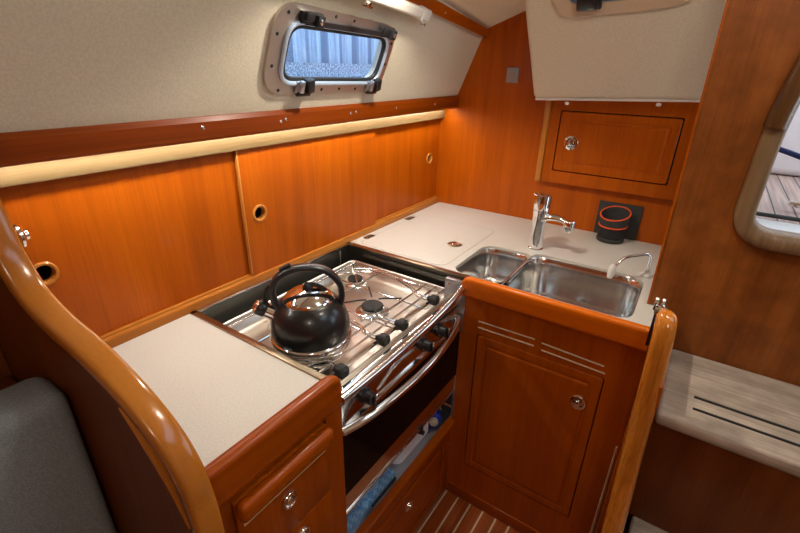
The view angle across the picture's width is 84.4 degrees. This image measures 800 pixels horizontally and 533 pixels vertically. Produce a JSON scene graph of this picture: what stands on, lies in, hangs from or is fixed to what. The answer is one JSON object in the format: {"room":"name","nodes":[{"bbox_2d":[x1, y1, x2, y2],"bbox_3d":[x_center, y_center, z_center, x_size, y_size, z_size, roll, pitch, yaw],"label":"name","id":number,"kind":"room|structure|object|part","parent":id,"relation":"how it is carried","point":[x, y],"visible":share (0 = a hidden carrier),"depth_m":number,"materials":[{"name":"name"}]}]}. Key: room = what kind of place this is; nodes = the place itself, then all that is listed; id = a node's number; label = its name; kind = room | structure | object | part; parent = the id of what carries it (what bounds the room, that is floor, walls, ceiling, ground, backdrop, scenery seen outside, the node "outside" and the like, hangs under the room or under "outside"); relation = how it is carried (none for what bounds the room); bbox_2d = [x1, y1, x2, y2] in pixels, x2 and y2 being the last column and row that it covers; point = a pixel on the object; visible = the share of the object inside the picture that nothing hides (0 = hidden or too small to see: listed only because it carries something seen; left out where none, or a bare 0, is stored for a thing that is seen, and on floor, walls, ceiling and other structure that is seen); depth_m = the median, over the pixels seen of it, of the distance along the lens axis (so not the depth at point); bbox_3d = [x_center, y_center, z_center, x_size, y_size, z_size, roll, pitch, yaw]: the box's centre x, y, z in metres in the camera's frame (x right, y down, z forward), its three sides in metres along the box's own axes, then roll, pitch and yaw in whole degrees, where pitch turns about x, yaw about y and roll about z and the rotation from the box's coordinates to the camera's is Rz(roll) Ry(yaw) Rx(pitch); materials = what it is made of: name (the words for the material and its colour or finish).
{"room":"ship interior","nodes":[
{"label":"ship interior","id":0,"kind":"room"},
{"bbox_2d":[0,347,14,380],"bbox_3d":[-1.073,0.649,0.359,0.020,1.330,1.372,17,29,30],"label":"wall","id":1,"kind":"structure","parent":0,"point":[5,371],"depth_m":0.75,"materials":[{"name":"brown wood"}]},
{"bbox_2d":[0,0,482,132],"bbox_3d":[-0.518,-0.439,0.544,0.282,0.610,3.000,17,29,30],"label":"wall","id":2,"kind":"structure","parent":0,"point":[64,63],"depth_m":0.81,"materials":[{"name":"plastic"}]},
{"bbox_2d":[0,110,444,347],"bbox_3d":[-0.364,-0.244,1.426,0.240,0.425,1.619,17,29,30],"label":"locker","id":3,"kind":"object","parent":2,"relation":"attached to","point":[132,243],"visible":0.81,"depth_m":1.09,"materials":[{"name":"brown wood"}]},
{"bbox_2d":[36,266,51,279],"bbox_3d":[-0.708,0.007,0.862,0.038,0.034,0.034,17,29,30],"label":"finger hole","id":4,"kind":"object","parent":3,"relation":"on","point":[45,272],"depth_m":0.87,"materials":[{"name":"black"}]},
{"bbox_3d":[-0.583,-0.050,0.988,0.010,0.358,0.570,17,29,30],"label":"sliding door","id":5,"kind":"part","parent":3,"relation":"part of","materials":[{"name":"brown wood"}]},
{"bbox_2d":[255,207,261,217],"bbox_3d":[-0.414,-0.155,1.236,0.038,0.034,0.034,17,29,30],"label":"finger hole","id":6,"kind":"object","parent":3,"relation":"on","point":[258,213],"depth_m":1.24,"materials":[{"name":"black"}]},
{"bbox_3d":[-0.298,-0.048,1.464,0.066,0.039,1.619,17,29,30],"label":"rail","id":7,"kind":"part","parent":3,"relation":"part of","materials":[{"name":"brown wood"}]},
{"bbox_3d":[-0.258,-0.232,1.403,0.010,0.358,0.575,17,29,30],"label":"sliding door","id":8,"kind":"part","parent":3,"relation":"part of","materials":[{"name":"brown wood"}]},
{"bbox_3d":[0.019,-0.405,1.796,0.010,0.358,0.518,17,29,30],"label":"sliding door","id":9,"kind":"part","parent":3,"relation":"part of","materials":[{"name":"brown wood"}]},
{"bbox_2d":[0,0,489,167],"bbox_3d":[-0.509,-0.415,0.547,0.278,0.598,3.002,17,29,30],"label":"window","id":10,"kind":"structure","parent":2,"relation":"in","point":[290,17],"depth_m":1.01,"materials":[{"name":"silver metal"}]},
{"bbox_3d":[-0.235,-0.450,1.103,0.037,0.045,0.046,17,29,30],"label":"lever","id":11,"kind":"part","parent":10,"relation":"part of","materials":[{"name":"black plastic"}]},
{"bbox_3d":[-0.157,-0.546,1.150,0.066,0.143,0.398,17,29,30],"label":"sash","id":12,"kind":"part","parent":10,"relation":"part of","materials":[{"name":"silver"}]},
{"bbox_3d":[-0.077,-0.540,1.319,0.037,0.045,0.046,17,29,30],"label":"lever","id":13,"kind":"part","parent":10,"relation":"part of","materials":[{"name":"black plastic"}]},
{"bbox_2d":[361,0,431,25],"bbox_3d":[-0.072,-0.660,1.083,0.042,0.090,0.567,16,28,29],"label":"lamp","id":14,"kind":"object","parent":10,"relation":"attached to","point":[421,13],"visible":1,"depth_m":1.19,"materials":[{"name":"beige plastic"}]},
{"bbox_3d":[-0.077,-0.631,1.062,0.016,0.016,0.040,17,29,30],"label":"switch knob","id":15,"kind":"part","parent":14,"relation":"part of","materials":[{"name":"silver metal"}]},
{"bbox_2d":[443,0,525,28],"bbox_3d":[0.332,-0.454,-0.056,2.050,0.650,3.060,17,29,30],"label":"ceiling","id":16,"kind":"structure","parent":0,"point":[487,13],"depth_m":1.52,"materials":[{"name":"plastic"}]},
{"bbox_2d":[417,403,597,532],"bbox_3d":[0.125,1.205,0.853,2.500,0.050,3.100,17,29,30],"label":"floor","id":17,"kind":"structure","parent":0,"point":[451,514],"depth_m":1.52,"materials":[{"name":"brown wood"}]},
{"bbox_2d":[0,376,15,389],"bbox_3d":[-0.738,0.921,0.259,0.763,0.927,1.318,17,29,30],"label":"settee","id":18,"kind":"object","parent":17,"relation":"on","point":[7,381],"visible":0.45,"depth_m":0.74,"materials":[{"name":"brown wood"}]},
{"bbox_2d":[0,377,116,532],"bbox_3d":[-0.772,0.601,0.454,0.095,0.630,0.887,17,29,30],"label":"cushion","id":19,"kind":"object","parent":18,"relation":"on","point":[49,483],"visible":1,"depth_m":0.64,"materials":[{"name":"grey fabric"}]},
{"bbox_2d":[0,197,224,532],"bbox_3d":[-0.488,0.345,0.760,0.556,1.573,0.109,17,29,30],"label":"wall","id":20,"kind":"structure","parent":17,"relation":"on","point":[151,477],"depth_m":0.61,"materials":[{"name":"brown wood"}]},
{"bbox_3d":[-0.503,0.351,0.750,0.545,1.570,0.022,14,27,26],"label":"partition panel","id":21,"kind":"part","parent":20,"relation":"part of","materials":[{"name":"brown wood"}]},
{"bbox_3d":[-0.332,0.276,0.600,0.096,0.177,0.013,14,27,26],"label":"grip moulding","id":22,"kind":"part","parent":20,"relation":"part of","materials":[{"name":"brown wood"}]},
{"bbox_2d":[205,375,346,532],"bbox_3d":[-0.400,0.600,1.037,0.509,0.884,0.308,17,29,30],"label":"base cabinet","id":23,"kind":"object","parent":17,"relation":"on","point":[287,475],"visible":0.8,"depth_m":0.79,"materials":[{"name":"brown wood"}]},
{"bbox_2d":[112,314,318,466],"bbox_3d":[-0.426,0.244,0.869,0.470,0.030,0.334,17,29,30],"label":"countertop","id":24,"kind":"structure","parent":23,"relation":"on","point":[219,387],"depth_m":0.88,"materials":[{"name":"laminate"}]},
{"bbox_3d":[-0.212,0.422,0.818,0.020,0.181,0.214,17,29,30],"label":"drawer","id":25,"kind":"part","parent":23,"relation":"part of","materials":[{"name":"brown wood"}]},
{"bbox_3d":[-0.215,0.596,0.897,0.020,0.193,0.214,17,29,30],"label":"drawer","id":26,"kind":"part","parent":23,"relation":"part of","materials":[{"name":"brown wood"}]},
{"bbox_2d":[190,242,468,532],"bbox_3d":[-0.136,0.310,1.304,0.537,0.511,0.614,17,29,30],"label":"stove recess","id":27,"kind":"object","parent":23,"relation":"in","point":[216,313],"depth_m":1.19,"materials":[{"name":"grey metal"}]},
{"bbox_3d":[-0.328,0.172,0.991,0.468,0.004,0.016,17,29,30],"label":"edge trim","id":28,"kind":"part","parent":27,"relation":"part of","materials":[{"name":"brown metal"}]},
{"bbox_3d":[-0.349,0.017,1.331,0.012,0.004,0.610,17,29,30],"label":"edge trim","id":29,"kind":"part","parent":27,"relation":"part of","materials":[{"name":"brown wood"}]},
{"bbox_2d":[252,263,351,361],"bbox_3d":[-0.213,0.084,1.033,0.195,0.206,0.195,17,29,30],"label":"kettle","id":30,"kind":"object","parent":27,"relation":"on","point":[310,322],"visible":0.99,"depth_m":0.99,"materials":[{"name":"black metal"}]},
{"bbox_3d":[-0.303,0.069,1.008,0.022,0.059,0.008,-3,25,-10],"label":"whistle lever","id":31,"kind":"part","parent":30,"relation":"part of","materials":[{"name":"black plastic"}]},
{"bbox_3d":[-0.298,0.108,1.028,0.051,0.051,0.040,-2,25,-6],"label":"spout","id":32,"kind":"part","parent":30,"relation":"part of","materials":[{"name":"silver metal"}]},
{"bbox_3d":[-0.214,0.047,1.016,0.136,0.114,0.134,17,29,30],"label":"handle","id":33,"kind":"part","parent":30,"relation":"part of","materials":[{"name":"black plastic"}]},
{"bbox_3d":[-0.213,0.046,1.016,0.026,0.018,0.026,17,29,30],"label":"lid knob","id":34,"kind":"part","parent":30,"relation":"part of","materials":[{"name":"black plastic"}]},
{"bbox_3d":[-0.213,0.064,1.024,0.118,0.031,0.118,17,29,30],"label":"lid","id":35,"kind":"part","parent":30,"relation":"part of","materials":[{"name":"silver metal"}]},
{"bbox_3d":[-0.198,0.207,1.086,0.110,0.018,0.110,17,29,30],"label":"burner","id":36,"kind":"part","parent":27,"relation":"part of","materials":[{"name":"silver metal"}]},
{"bbox_3d":[-0.129,0.225,0.952,0.031,0.031,0.031,17,29,30],"label":"clamp knob","id":37,"kind":"part","parent":27,"relation":"part of","materials":[{"name":"black plastic"}]},
{"bbox_3d":[-0.127,0.282,1.268,0.500,0.396,0.562,17,29,30],"label":"stove","id":38,"kind":"part","parent":27,"relation":"part of","materials":[{"name":"silver metal"}]},
{"bbox_3d":[-0.130,0.099,1.256,0.068,0.009,0.005,-4,25,-10],"label":"trivet arm","id":39,"kind":"part","parent":27,"relation":"part of","materials":[{"name":"silver metal"}]},
{"bbox_3d":[-0.146,0.048,1.439,0.075,0.018,0.075,17,29,30],"label":"burner","id":40,"kind":"part","parent":27,"relation":"part of","materials":[{"name":"silver metal"}]},
{"bbox_3d":[-0.065,0.289,0.970,0.030,0.038,0.038,17,29,30],"label":"control knob","id":41,"kind":"part","parent":27,"relation":"part of","materials":[{"name":"black plastic"}]},
{"bbox_2d":[347,467,395,531],"bbox_3d":[-0.160,0.586,1.223,0.200,0.061,0.230,17,29,30],"label":"dish towel","id":42,"kind":"object","parent":27,"relation":"on","point":[375,490],"visible":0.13,"depth_m":1.19,"materials":[{"name":"blue fabric"}]},
{"bbox_3d":[-0.080,0.123,1.277,0.099,0.018,0.099,17,29,30],"label":"burner","id":43,"kind":"part","parent":27,"relation":"part of","materials":[{"name":"silver metal"}]},
{"bbox_3d":[-0.043,0.176,1.064,0.031,0.031,0.031,17,29,30],"label":"clamp knob","id":44,"kind":"part","parent":27,"relation":"part of","materials":[{"name":"black plastic"}]},
{"bbox_2d":[371,477,395,506],"bbox_3d":[-0.044,0.621,1.218,0.006,0.005,0.110,17,29,30],"label":"skewer","id":45,"kind":"object","parent":27,"relation":"on","point":[394,478],"visible":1,"depth_m":1.21,"materials":[{"name":"black rubber"}]},
{"bbox_3d":[0.020,0.457,1.238,0.024,0.053,0.559,17,29,30],"label":"panel","id":46,"kind":"part","parent":27,"relation":"part of","materials":[{"name":"brown wood"}]},
{"bbox_3d":[0.023,0.224,1.133,0.022,0.060,0.559,17,29,30],"label":"control panel","id":47,"kind":"part","parent":27,"relation":"part of","materials":[{"name":"silver metal"}]},
{"bbox_3d":[0.002,0.147,1.128,0.031,0.031,0.031,17,29,30],"label":"clamp knob","id":48,"kind":"part","parent":27,"relation":"part of","materials":[{"name":"black plastic"}]},
{"bbox_2d":[342,315,461,494],"bbox_3d":[-0.127,0.314,1.283,0.500,0.325,0.562,17,29,30],"label":"oven","id":49,"kind":"object","parent":27,"relation":"in","point":[383,417],"depth_m":1.12,"materials":[{"name":"silver metal"}]},
{"bbox_2d":[342,283,465,403],"bbox_3d":[0.039,0.159,1.073,0.034,0.052,0.543,17,29,30],"label":"bar","id":50,"kind":"object","parent":27,"relation":"attached to","point":[403,348],"visible":0.97,"depth_m":1.01,"materials":[{"name":"silver metal"}]},
{"bbox_3d":[0.011,-0.025,1.439,0.477,0.004,0.020,17,29,30],"label":"edge trim","id":51,"kind":"part","parent":27,"relation":"part of","materials":[{"name":"brown metal"}]},
{"bbox_2d":[392,421,428,463],"bbox_3d":[-0.043,0.497,1.401,0.220,0.080,0.190,17,29,30],"label":"plastic box","id":52,"kind":"object","parent":27,"relation":"on","point":[418,437],"visible":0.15,"depth_m":1.33,"materials":[{"name":"white plastic"}]},
{"bbox_3d":[0.073,0.208,1.155,0.030,0.038,0.038,17,29,30],"label":"control knob","id":53,"kind":"part","parent":27,"relation":"part of","materials":[{"name":"black plastic"}]},
{"bbox_3d":[0.093,0.094,1.250,0.031,0.031,0.031,17,29,30],"label":"clamp knob","id":54,"kind":"part","parent":27,"relation":"part of","materials":[{"name":"black plastic"}]},
{"bbox_2d":[429,407,441,425],"bbox_3d":[0.111,0.491,1.455,0.052,0.052,0.071,3,24,3],"label":"bottle","id":55,"kind":"object","parent":27,"relation":"on","point":[436,418],"visible":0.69,"depth_m":1.43,"materials":[{"name":"blue plastic"}]},
{"bbox_3d":[0.121,0.180,1.219,0.030,0.038,0.038,17,29,30],"label":"control knob","id":56,"kind":"part","parent":27,"relation":"part of","materials":[{"name":"black plastic"}]},
{"bbox_3d":[0.165,0.115,1.328,0.070,0.166,0.016,17,29,30],"label":"cheek plate","id":57,"kind":"part","parent":27,"relation":"part of","materials":[{"name":"silver metal"}]},
{"bbox_2d":[355,417,454,532],"bbox_3d":[0.019,0.757,1.352,0.030,0.349,0.545,17,29,30],"label":"drawer unit","id":58,"kind":"object","parent":17,"relation":"on","point":[409,502],"visible":1,"depth_m":1.36,"materials":[{"name":"brown wood"}]},
{"bbox_3d":[0.017,0.768,1.350,0.004,0.263,0.490,17,29,30],"label":"drawer","id":59,"kind":"part","parent":58,"relation":"part of","materials":[{"name":"brown wood"}]},
{"bbox_3d":[0.014,0.771,1.362,0.012,0.315,0.545,17,29,30],"label":"frame","id":60,"kind":"part","parent":58,"relation":"part of","materials":[{"name":"brown wood"}]},
{"bbox_2d":[446,276,649,532],"bbox_3d":[0.384,0.481,1.328,0.490,0.886,0.059,17,29,30],"label":"base cabinet","id":61,"kind":"object","parent":17,"relation":"on","point":[546,388],"visible":0.86,"depth_m":1.27,"materials":[{"name":"brown wood"}]},
{"bbox_2d":[351,202,661,326],"bbox_3d":[0.388,-0.056,1.556,0.968,0.036,0.701,17,29,30],"label":"countertop","id":62,"kind":"structure","parent":61,"relation":"on","point":[443,235],"depth_m":1.58,"materials":[{"name":"laminate"}]},
{"bbox_3d":[0.113,-0.112,1.639,0.344,0.001,0.417,17,29,30],"label":"fridge lid","id":63,"kind":"part","parent":62,"relation":"part of","materials":[{"name":"laminate"}]},
{"bbox_3d":[0.195,-0.080,1.567,0.052,0.003,0.052,17,29,30],"label":"ring pull","id":64,"kind":"part","parent":62,"relation":"part of","materials":[{"name":"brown metal"}]},
{"bbox_2d":[458,248,640,316],"bbox_3d":[0.450,0.098,1.384,0.545,0.156,0.335,17,29,30],"label":"double sink","id":65,"kind":"object","parent":62,"relation":"in","point":[581,286],"visible":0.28,"depth_m":1.47,"materials":[{"name":"silver metal"}]},
{"bbox_3d":[0.302,0.047,1.459,0.158,0.122,0.269,17,29,30],"label":"bowl","id":66,"kind":"part","parent":65,"relation":"part of","materials":[{"name":"silver metal"}]},
{"bbox_3d":[0.517,0.119,1.345,0.342,0.152,0.292,17,29,30],"label":"bowl","id":67,"kind":"part","parent":65,"relation":"part of","materials":[{"name":"silver metal"}]},
{"bbox_2d":[528,191,575,250],"bbox_3d":[0.511,-0.143,1.483,0.146,0.198,0.064,17,29,30],"label":"mixer tap","id":68,"kind":"object","parent":62,"relation":"on","point":[542,201],"visible":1,"depth_m":1.47,"materials":[{"name":"silver metal"}]},
{"bbox_3d":[0.478,-0.217,1.479,0.058,0.053,0.058,17,29,30],"label":"lever","id":69,"kind":"part","parent":68,"relation":"part of","materials":[{"name":"silver metal"}]},
{"bbox_3d":[0.518,-0.156,1.472,0.085,0.034,0.040,17,29,30],"label":"spout","id":70,"kind":"part","parent":68,"relation":"part of","materials":[{"name":"silver metal"}]},
{"bbox_2d":[594,200,643,243],"bbox_3d":[0.784,-0.157,1.608,0.149,0.129,0.108,17,29,30],"label":"cup holder","id":71,"kind":"object","parent":62,"relation":"on","point":[615,222],"visible":1,"depth_m":1.61,"materials":[{"name":"black plastic"}]},
{"bbox_2d":[607,253,652,278],"bbox_3d":[0.701,-0.005,1.334,0.147,0.081,0.034,-1,24,-5],"label":"tap","id":72,"kind":"object","parent":62,"relation":"on","point":[612,268],"visible":1,"depth_m":1.32,"materials":[{"name":"silver metal"}]},
{"bbox_2d":[640,269,652,277],"bbox_3d":[0.756,0.019,1.351,0.034,0.022,0.034,17,29,30],"label":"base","id":73,"kind":"object","parent":72,"relation":"attached to","point":[646,274],"depth_m":1.34,"materials":[{"name":"metal"}]},
{"bbox_3d":[0.378,0.482,1.337,0.353,0.524,0.020,17,29,30],"label":"door","id":74,"kind":"part","parent":61,"relation":"part of","materials":[{"name":"brown wood"}]},
{"bbox_2d":[590,309,677,532],"bbox_3d":[0.576,0.520,1.134,0.064,0.983,0.464,15,28,28],"label":"handrail","id":75,"kind":"object","parent":17,"relation":"on","point":[618,498],"visible":1,"depth_m":0.95,"materials":[{"name":"brown wood"}]},
{"bbox_3d":[0.611,0.568,1.213,0.041,0.830,0.335,17,29,30],"label":"panel","id":76,"kind":"part","parent":75,"relation":"part of","materials":[{"name":"brown wood"}]},
{"bbox_2d":[645,297,667,345],"bbox_3d":[0.537,0.118,0.925,0.026,0.115,0.024,17,29,30],"label":"hook","id":77,"kind":"object","parent":75,"relation":"attached to","point":[656,307],"visible":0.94,"depth_m":0.91,"materials":[{"name":"silver metal"}]},
{"bbox_2d":[628,349,799,532],"bbox_3d":[1.008,0.778,0.866,1.063,0.748,0.558,17,29,30],"label":"steps","id":78,"kind":"structure","parent":17,"relation":"on","point":[722,452],"depth_m":0.98,"materials":[{"name":"brown wood"}]},
{"bbox_2d":[436,11,673,315],"bbox_3d":[0.504,-0.261,1.864,1.220,1.800,0.030,17,29,30],"label":"wall","id":79,"kind":"structure","parent":0,"point":[488,145],"depth_m":1.77,"materials":[{"name":"brown wood"}]},
{"bbox_2d":[506,67,518,82],"bbox_3d":[0.429,-0.732,1.686,0.048,0.055,0.010,17,29,30],"label":"wall switch","id":80,"kind":"object","parent":79,"relation":"attached to","point":[512,74],"visible":1,"depth_m":1.68,"materials":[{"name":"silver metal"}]},
{"bbox_2d":[535,100,699,199],"bbox_3d":[0.750,-0.431,1.554,0.502,0.326,0.044,17,29,30],"label":"locker","id":81,"kind":"object","parent":79,"relation":"attached to","point":[629,147],"visible":0.95,"depth_m":1.54,"materials":[{"name":"brown wood"}]},
{"bbox_3d":[0.551,-0.490,1.677,0.020,0.326,0.044,17,29,30],"label":"trim","id":82,"kind":"part","parent":81,"relation":"part of","materials":[{"name":"brown wood"}]},
{"bbox_3d":[0.752,-0.424,1.558,0.384,0.212,0.018,17,29,30],"label":"door","id":83,"kind":"part","parent":81,"relation":"part of","materials":[{"name":"brown wood"}]},
{"bbox_2d":[525,0,726,106],"bbox_3d":[0.677,-0.688,1.296,0.607,0.429,0.283,17,29,30],"label":"panel","id":84,"kind":"object","parent":79,"relation":"attached to","point":[662,54],"visible":0.78,"depth_m":1.32,"materials":[{"name":"plastic"}]},
{"bbox_2d":[553,0,690,16],"bbox_3d":[0.594,-0.755,1.179,0.368,0.141,0.090,17,29,30],"label":"window","id":85,"kind":"structure","parent":84,"relation":"attached to","point":[569,8],"depth_m":1.23,"materials":[{"name":"beige"}]},
{"bbox_2d":[598,0,799,532],"bbox_3d":[1.185,0.180,0.859,1.257,1.850,0.029,17,29,30],"label":"wall","id":86,"kind":"structure","parent":0,"point":[735,302],"depth_m":1.03,"materials":[{"name":"brown wood"}]},
{"bbox_2d":[733,52,799,255],"bbox_3d":[1.136,-0.279,0.685,0.868,0.712,0.054,17,29,30],"label":"trim","id":87,"kind":"structure","parent":86,"relation":"attached to","point":[747,227],"depth_m":0.97,"materials":[{"name":"brown wood"}]},
{"bbox_2d":[756,218,799,232],"bbox_3d":[1.367,0.060,0.814,1.370,0.052,0.140,17,29,30],"label":"sill","id":88,"kind":"structure","parent":86,"relation":"attached to","point":[783,226],"depth_m":1.09,"materials":[{"name":"white"}]},
{"bbox_2d":[756,211,799,221],"bbox_3d":[1.388,-0.028,0.859,1.225,0.067,0.011,17,29,30],"label":"sill gasket","id":89,"kind":"structure","parent":86,"relation":"attached to","point":[783,217],"depth_m":1.12,"materials":[{"name":"black rubber"}]},
{"bbox_2d":[763,53,799,129],"bbox_3d":[0.807,-0.486,0.810,0.100,0.454,0.038,17,29,30],"label":"trim","id":90,"kind":"structure","parent":86,"relation":"attached to","point":[787,99],"depth_m":0.88,"materials":[{"name":"brown wood"}]},
{"label":"outside","id":91,"kind":"structure","parent":0,"visible":0},
{"bbox_2d":[286,29,378,63],"bbox_3d":[-1.042,-2.665,2.865,0.030,4.400,8.000,17,29,30],"label":"wall","id":92,"kind":"structure","parent":91,"point":[305,45],"depth_m":3.90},
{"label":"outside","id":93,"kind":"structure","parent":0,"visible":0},
{"bbox_2d":[285,62,371,76],"bbox_3d":[-0.949,-0.975,3.273,0.400,0.987,9.000,17,29,30],"label":"water","id":94,"kind":"structure","parent":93,"point":[294,69],"depth_m":3.29,"materials":[{"name":"blue liquid"}]},
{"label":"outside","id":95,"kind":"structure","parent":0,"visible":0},
{"bbox_2d":[756,173,799,224],"bbox_3d":[2.027,0.241,1.789,1.580,1.100,1.900,17,29,30],"label":"deck","id":96,"kind":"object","parent":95,"point":[779,189],"visible":0.02,"depth_m":1.46,"materials":[{"name":"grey wood"}]},
{"bbox_2d":[771,105,799,176],"bbox_3d":[2.084,-0.536,1.505,1.580,0.549,0.350,17,29,30],"label":"bench","id":97,"kind":"object","parent":96,"relation":"on","point":[784,164],"visible":0.02,"depth_m":1.73,"materials":[{"name":"white"}]},
{"bbox_2d":[779,147,799,159],"bbox_3d":[1.465,-0.229,1.209,0.954,0.200,0.016,17,29,30],"label":"rope","id":98,"kind":"object","parent":96,"relation":"on","point":[785,151],"visible":0.28,"depth_m":1.35,"materials":[{"name":"blue fabric"}]},
{"bbox_2d":[787,201,799,208],"bbox_3d":[1.206,-0.168,1.283,0.128,0.033,0.040,17,29,30],"label":"cleat","id":99,"kind":"object","parent":96,"relation":"on","point":[796,204],"visible":1,"depth_m":1.29,"materials":[{"name":"silver metal"}]}
]}

